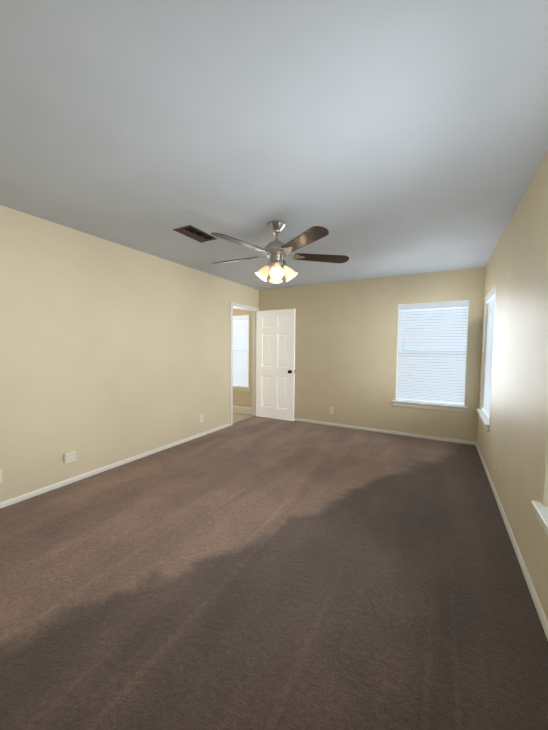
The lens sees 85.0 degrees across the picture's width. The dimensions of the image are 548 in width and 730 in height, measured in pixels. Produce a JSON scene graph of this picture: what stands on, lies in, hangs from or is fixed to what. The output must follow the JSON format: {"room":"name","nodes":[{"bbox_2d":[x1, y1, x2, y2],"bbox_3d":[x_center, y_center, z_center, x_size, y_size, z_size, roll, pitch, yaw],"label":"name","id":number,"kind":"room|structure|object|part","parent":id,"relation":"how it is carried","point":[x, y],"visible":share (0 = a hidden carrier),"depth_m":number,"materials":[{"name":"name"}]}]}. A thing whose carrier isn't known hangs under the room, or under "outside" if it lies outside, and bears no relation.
{"room":"empty bedroom","nodes":[
{"label":"empty bedroom","id":0,"kind":"room"},
{"bbox_2d":[0,205,258,501],"bbox_3d":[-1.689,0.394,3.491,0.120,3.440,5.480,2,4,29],"label":"wall","id":1,"kind":"structure","parent":0,"point":[111,352],"depth_m":3.08,"materials":[{"name":"beige paint"}]},
{"bbox_2d":[63,451,75,462],"bbox_3d":[-1.962,0.884,2.872,0.037,0.090,0.100,2,4,29],"label":"electrical outlet","id":2,"kind":"object","parent":1,"relation":"attached to","point":[68,457],"visible":1,"depth_m":2.85,"materials":[{"name":"beige plastic"}]},
{"bbox_2d":[0,423,229,508],"bbox_3d":[-1.860,1.111,3.097,0.012,0.047,4.562,2,4,29],"label":"baseboard","id":3,"kind":"structure","parent":1,"relation":"attached to","point":[14,500],"depth_m":3.10,"materials":[{"name":"beige wood"}]},
{"bbox_2d":[230,302,259,425],"bbox_3d":[-0.575,-0.031,5.466,0.152,2.091,0.910,2,4,29],"label":"door frame","id":4,"kind":"structure","parent":1,"relation":"attached to","point":[253,310],"depth_m":5.61,"materials":[{"name":"beige wood"}]},
{"bbox_2d":[256,309,295,420],"bbox_3d":[0.018,-0.004,5.575,0.800,2.022,0.035,2,4,29],"label":"door","id":5,"kind":"structure","parent":1,"relation":"in","point":[275,358],"depth_m":5.55,"materials":[{"name":"white wood"}]},
{"bbox_2d":[233,412,252,422],"bbox_3d":[-2.230,1.046,5.762,3.107,0.120,2.400,2,4,29],"label":"floor","id":6,"kind":"structure","parent":0,"point":[237,417],"depth_m":5.79,"materials":[{"name":"beige tile"}]},
{"bbox_2d":[0,416,547,729],"bbox_3d":[-0.040,1.237,2.614,3.790,0.120,5.780,2,4,29],"label":"floor carpet","id":7,"kind":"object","parent":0,"point":[256,573],"visible":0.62,"depth_m":1.60,"materials":[{"name":"brown carpet"}]},
{"bbox_2d":[0,0,547,289],"bbox_3d":[-1.375,-1.372,3.228,6.897,0.120,5.780,2,4,29],"label":"ceiling","id":8,"kind":"structure","parent":0,"point":[382,138],"depth_m":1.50,"materials":[{"name":"paint"}]},
{"bbox_2d":[173,225,216,242],"bbox_3d":[-0.771,-1.286,2.954,0.224,0.010,0.385,2,4,29],"label":"ceiling vent","id":9,"kind":"object","parent":8,"relation":"in","point":[194,233],"visible":1,"depth_m":2.93,"materials":[{"name":"brown metal"}]},
{"bbox_2d":[211,221,348,283],"bbox_3d":[-0.025,-1.018,2.726,1.302,0.508,1.335,2,4,29],"label":"ceiling fan","id":10,"kind":"object","parent":8,"relation":"hanging from","point":[276,251],"visible":1,"depth_m":2.65,"materials":[{"name":"brown wood"}]},
{"label":"blade","id":11,"kind":"part","parent":10,"relation":"part of","materials":[{"name":"brown wood"}]},
{"bbox_3d":[-0.273,-0.985,2.401,0.144,0.006,0.535,19,15,41],"label":"blade","id":12,"kind":"part","parent":10,"relation":"part of","materials":[{"name":"brown wood"}]},
{"bbox_3d":[0.023,-1.044,2.714,0.232,0.454,0.232,2,4,29],"label":"motor","id":13,"kind":"part","parent":10,"relation":"part of","materials":[{"name":"silver metal"}]},
{"bbox_3d":[0.232,-0.977,2.338,0.144,0.006,0.535,12,-3,-29],"label":"blade","id":14,"kind":"part","parent":10,"relation":"part of","materials":[{"name":"brown wood"}]},
{"bbox_3d":[0.448,-1.000,2.798,0.535,0.006,0.144,0,-9,-11],"label":"blade","id":15,"kind":"part","parent":10,"relation":"part of","materials":[{"name":"brown wood"}]},
{"bbox_2d":[233,267,484,441],"bbox_3d":[-0.082,-0.219,5.791,6.747,2.440,0.150,2,4,29],"label":"wall","id":16,"kind":"structure","parent":0,"point":[346,342],"depth_m":4.84,"materials":[{"name":"beige paint"}]},
{"bbox_2d":[233,315,249,391],"bbox_3d":[-0.876,-0.248,6.210,1.000,1.521,0.184,2,4,29],"label":"window","id":17,"kind":"structure","parent":16,"relation":"in","point":[240,349],"depth_m":6.08,"materials":[{"name":"white plastic"}]},
{"bbox_3d":[-0.897,0.469,6.223,1.000,0.086,0.124,2,4,29],"label":"sill","id":18,"kind":"part","parent":17,"relation":"part of","materials":[{"name":"beige"}]},
{"bbox_2d":[294,418,473,444],"bbox_3d":[1.234,1.033,5.027,3.540,0.047,0.012,2,4,29],"label":"baseboard","id":19,"kind":"structure","parent":16,"relation":"attached to","point":[295,419],"depth_m":4.69,"materials":[{"name":"beige wood"}]},
{"bbox_2d":[392,400,468,412],"bbox_3d":[2.296,0.609,4.450,1.000,0.086,0.124,2,4,29],"label":"window sill","id":20,"kind":"structure","parent":16,"relation":"attached to","point":[435,406],"depth_m":4.40,"materials":[{"name":"beige wood"}]},
{"bbox_2d":[396,300,468,405],"bbox_3d":[2.308,-0.176,4.417,0.905,1.478,0.082,2,4,29],"label":"window blind","id":21,"kind":"object","parent":16,"relation":"attached to","point":[431,352],"visible":0.94,"depth_m":4.40,"materials":[{"name":"white plastic"}]},
{"bbox_2d":[477,150,547,620],"bbox_3d":[1.561,0.021,1.661,0.150,2.440,5.780,2,4,29],"label":"wall","id":22,"kind":"structure","parent":0,"point":[514,440],"depth_m":2.00,"materials":[{"name":"beige paint"}]},
{"bbox_2d":[476,408,489,431],"bbox_3d":[2.561,0.658,3.605,0.124,0.086,1.000,2,4,29],"label":"window sill","id":23,"kind":"structure","parent":22,"relation":"attached to","point":[483,418],"depth_m":3.52,"materials":[{"name":"beige wood"}]},
{"bbox_2d":[482,286,495,418],"bbox_3d":[2.577,-0.127,3.557,0.082,1.478,0.905,2,4,29],"label":"window blind","id":24,"kind":"object","parent":22,"relation":"attached to","point":[488,357],"visible":0.52,"depth_m":3.69,"materials":[{"name":"white plastic"}]},
{"bbox_2d":[475,442,547,639],"bbox_3d":[1.480,1.213,1.765,0.012,0.047,5.480,2,4,29],"label":"baseboard","id":25,"kind":"structure","parent":22,"relation":"attached to","point":[533,593],"depth_m":1.85,"materials":[{"name":"beige"}]},
{"bbox_2d":[531,500,547,535],"bbox_3d":[1.174,0.782,1.118,0.124,0.086,1.000,2,4,29],"label":"window sill","id":26,"kind":"structure","parent":22,"relation":"attached to","point":[541,511],"depth_m":1.48,"materials":[{"name":"beige wood"}]},
{"bbox_3d":[-2.282,-0.230,5.642,3.047,2.440,2.250,2,4,29],"label":"wall","id":27,"kind":"structure","parent":0,"visible":0},
{"bbox_2d":[233,406,251,414],"bbox_3d":[-1.696,0.874,6.651,2.927,0.135,0.014,2,4,29],"label":"baseboard","id":28,"kind":"structure","parent":27,"relation":"attached to","point":[242,410],"depth_m":6.04,"materials":[{"name":"beige"}]}
]}

